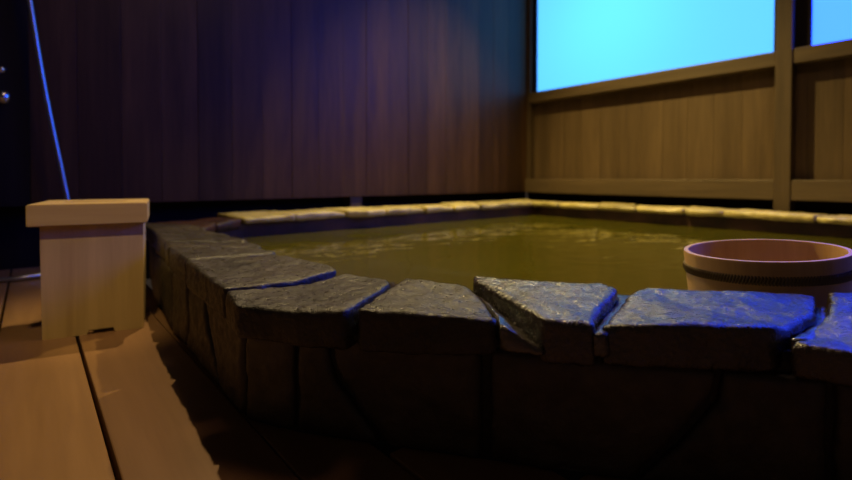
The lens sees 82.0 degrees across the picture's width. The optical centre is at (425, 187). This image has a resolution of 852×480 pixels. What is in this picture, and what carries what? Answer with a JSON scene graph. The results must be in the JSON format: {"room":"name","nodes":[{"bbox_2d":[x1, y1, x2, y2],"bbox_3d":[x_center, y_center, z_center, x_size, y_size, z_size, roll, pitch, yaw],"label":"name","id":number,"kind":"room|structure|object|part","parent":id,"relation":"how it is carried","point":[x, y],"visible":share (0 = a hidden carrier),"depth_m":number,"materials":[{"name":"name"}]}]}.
{"room":"spa","nodes":[
{"label":"spa","id":0,"kind":"room"},
{"bbox_2d":[0,282,115,479],"bbox_3d":[-0.305,0.399,0.546,2.800,0.020,3.820,-1,2,-39],"label":"trim","id":1,"kind":"structure","parent":0,"point":[9,282],"depth_m":0.95,"materials":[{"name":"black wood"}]},
{"bbox_2d":[0,0,526,206],"bbox_3d":[-0.850,-1.065,2.401,4.320,2.250,0.082,-1,2,-39],"label":"wall","id":2,"kind":"structure","parent":0,"point":[154,100],"depth_m":2.43,"materials":[{"name":"brown wood"}]},
{"bbox_2d":[0,0,69,281],"bbox_3d":[-1.542,-0.563,1.672,0.524,1.771,0.197,-1,2,-39],"label":"shower mixer","id":3,"kind":"object","parent":2,"relation":"attached to","point":[4,94],"visible":0.66,"depth_m":1.81,"materials":[{"name":"metal"}]},
{"bbox_3d":[-1.529,-0.383,1.723,0.092,0.087,0.030,0,1,-9],"label":"lever","id":4,"kind":"part","parent":3,"relation":"part of","materials":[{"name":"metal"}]},
{"bbox_3d":[-1.515,-0.322,1.752,0.042,0.058,0.058,-1,2,-39],"label":"knob","id":5,"kind":"part","parent":3,"relation":"part of","materials":[{"name":"metal"}]},
{"bbox_2d":[0,192,524,278],"bbox_3d":[-0.885,0.227,2.471,4.320,0.362,0.110,-1,2,-39],"label":"baseboard","id":6,"kind":"structure","parent":2,"relation":"attached to","point":[19,243],"depth_m":2.34,"materials":[{"name":"black wood"}]},
{"bbox_2d":[343,196,361,207],"bbox_3d":[-0.424,0.188,2.819,0.075,0.286,0.088,-1,2,-39],"label":"trim","id":7,"kind":"structure","parent":2,"relation":"attached to","point":[356,201],"depth_m":2.79,"materials":[{"name":"brown wood"}]},
{"bbox_2d":[527,0,533,178],"bbox_3d":[0.795,-1.092,3.680,0.072,2.250,0.034,-1,2,-39],"label":"trim","id":8,"kind":"structure","parent":2,"relation":"attached to","point":[530,106],"depth_m":3.67,"materials":[{"name":"brown wood"}]},
{"bbox_2d":[0,267,626,479],"bbox_3d":[-0.214,0.362,0.619,2.794,0.030,3.820,-1,2,-39],"label":"floor","id":9,"kind":"structure","parent":0,"point":[162,415],"depth_m":0.70,"materials":[{"name":"brown wood"}]},
{"bbox_2d":[26,198,148,339],"bbox_3d":[-0.816,0.185,1.214,0.226,0.300,0.251,-1,1,-28],"label":"stool","id":10,"kind":"object","parent":9,"relation":"on","point":[93,251],"visible":1,"depth_m":1.12,"materials":[{"name":"brown wood"}]},
{"bbox_3d":[-0.816,0.059,1.211,0.226,0.048,0.251,-1,1,-28],"label":"seat","id":11,"kind":"part","parent":10,"relation":"part of","materials":[{"name":"beige wood"}]},
{"bbox_2d":[146,199,851,479],"bbox_3d":[0.645,0.383,1.606,2.596,0.526,2.881,-1,2,-39],"label":"bath","id":12,"kind":"object","parent":9,"relation":"on","point":[573,381],"visible":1,"depth_m":0.61,"materials":[{"name":"grey stone"}]},
{"bbox_2d":[240,215,851,294],"bbox_3d":[0.627,0.213,1.584,2.140,0.001,2.390,-1,2,-39],"label":"water","id":13,"kind":"object","parent":12,"relation":"in","point":[627,257],"visible":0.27,"depth_m":1.69,"materials":[{"name":"green liquid"}]},
{"bbox_2d":[683,239,851,306],"bbox_3d":[0.576,0.180,0.836,0.245,0.166,0.244,0,1,-16],"label":"bucket","id":14,"kind":"object","parent":13,"relation":"on","point":[817,270],"visible":0.47,"depth_m":0.77,"materials":[{"name":"brown wood"}]},
{"bbox_2d":[534,57,851,179],"bbox_3d":[1.964,-0.313,2.285,0.025,0.650,3.700,-1,2,-39],"label":"wall","id":15,"kind":"structure","parent":0,"point":[722,127],"depth_m":2.78,"materials":[{"name":"brown wood"}]},
{"bbox_2d":[525,179,772,199],"bbox_3d":[1.275,0.000,3.094,0.090,0.100,1.583,-1,2,-39],"label":"trim","id":16,"kind":"structure","parent":15,"relation":"attached to","point":[728,189],"depth_m":2.91,"materials":[{"name":"brown wood"}]},
{"bbox_2d":[529,0,775,102],"bbox_3d":[1.287,-1.410,3.052,0.088,1.588,1.549,-1,2,-39],"label":"window","id":17,"kind":"structure","parent":15,"relation":"in","point":[581,48],"depth_m":3.02,"materials":[{"name":"blue glass"}]},
{"bbox_3d":[1.287,-0.653,3.068,0.088,0.073,1.549,-1,2,-39],"label":"sill","id":18,"kind":"part","parent":17,"relation":"part of","materials":[{"name":"brown wood"}]},
{"bbox_2d":[528,192,851,214],"bbox_3d":[1.978,0.211,2.346,0.020,0.400,3.760,-1,2,-39],"label":"baseboard","id":19,"kind":"structure","parent":15,"relation":"attached to","point":[814,207],"depth_m":2.83,"materials":[{"name":"brown wood"}]},
{"bbox_2d":[773,0,795,211],"bbox_3d":[1.792,-0.991,2.428,0.095,2.400,0.070,-1,2,-39],"label":"wooden post","id":20,"kind":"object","parent":15,"relation":"attached to","point":[785,70],"depth_m":2.41,"materials":[{"name":"brown wood"}]},
{"bbox_2d":[790,180,851,201],"bbox_3d":[2.458,0.031,1.628,0.090,0.100,2.045,-1,2,-39],"label":"trim","id":21,"kind":"structure","parent":15,"relation":"attached to","point":[801,190],"depth_m":2.30,"materials":[{"name":"brown wood"}]},
{"bbox_2d":[793,0,851,64],"bbox_3d":[2.459,-1.380,1.599,0.088,1.588,2.045,-1,2,-39],"label":"window","id":22,"kind":"structure","parent":15,"relation":"in","point":[823,32],"depth_m":2.33,"materials":[{"name":"blue glass"}]},
{"bbox_3d":[2.462,-1.416,1.601,0.080,1.515,2.045,-1,2,-39],"label":"frame","id":23,"kind":"part","parent":22,"relation":"part of","materials":[{"name":"brown wood"}]},
{"bbox_3d":[2.459,-0.623,1.615,0.088,0.073,2.045,-1,2,-39],"label":"sill","id":24,"kind":"part","parent":22,"relation":"part of","materials":[{"name":"brown wood"}]},
{"bbox_3d":[2.472,-1.369,1.609,0.004,1.450,2.045,-1,2,-39],"label":"pane","id":25,"kind":"part","parent":22,"relation":"part of","materials":[{"name":"blue glass"}]}
]}

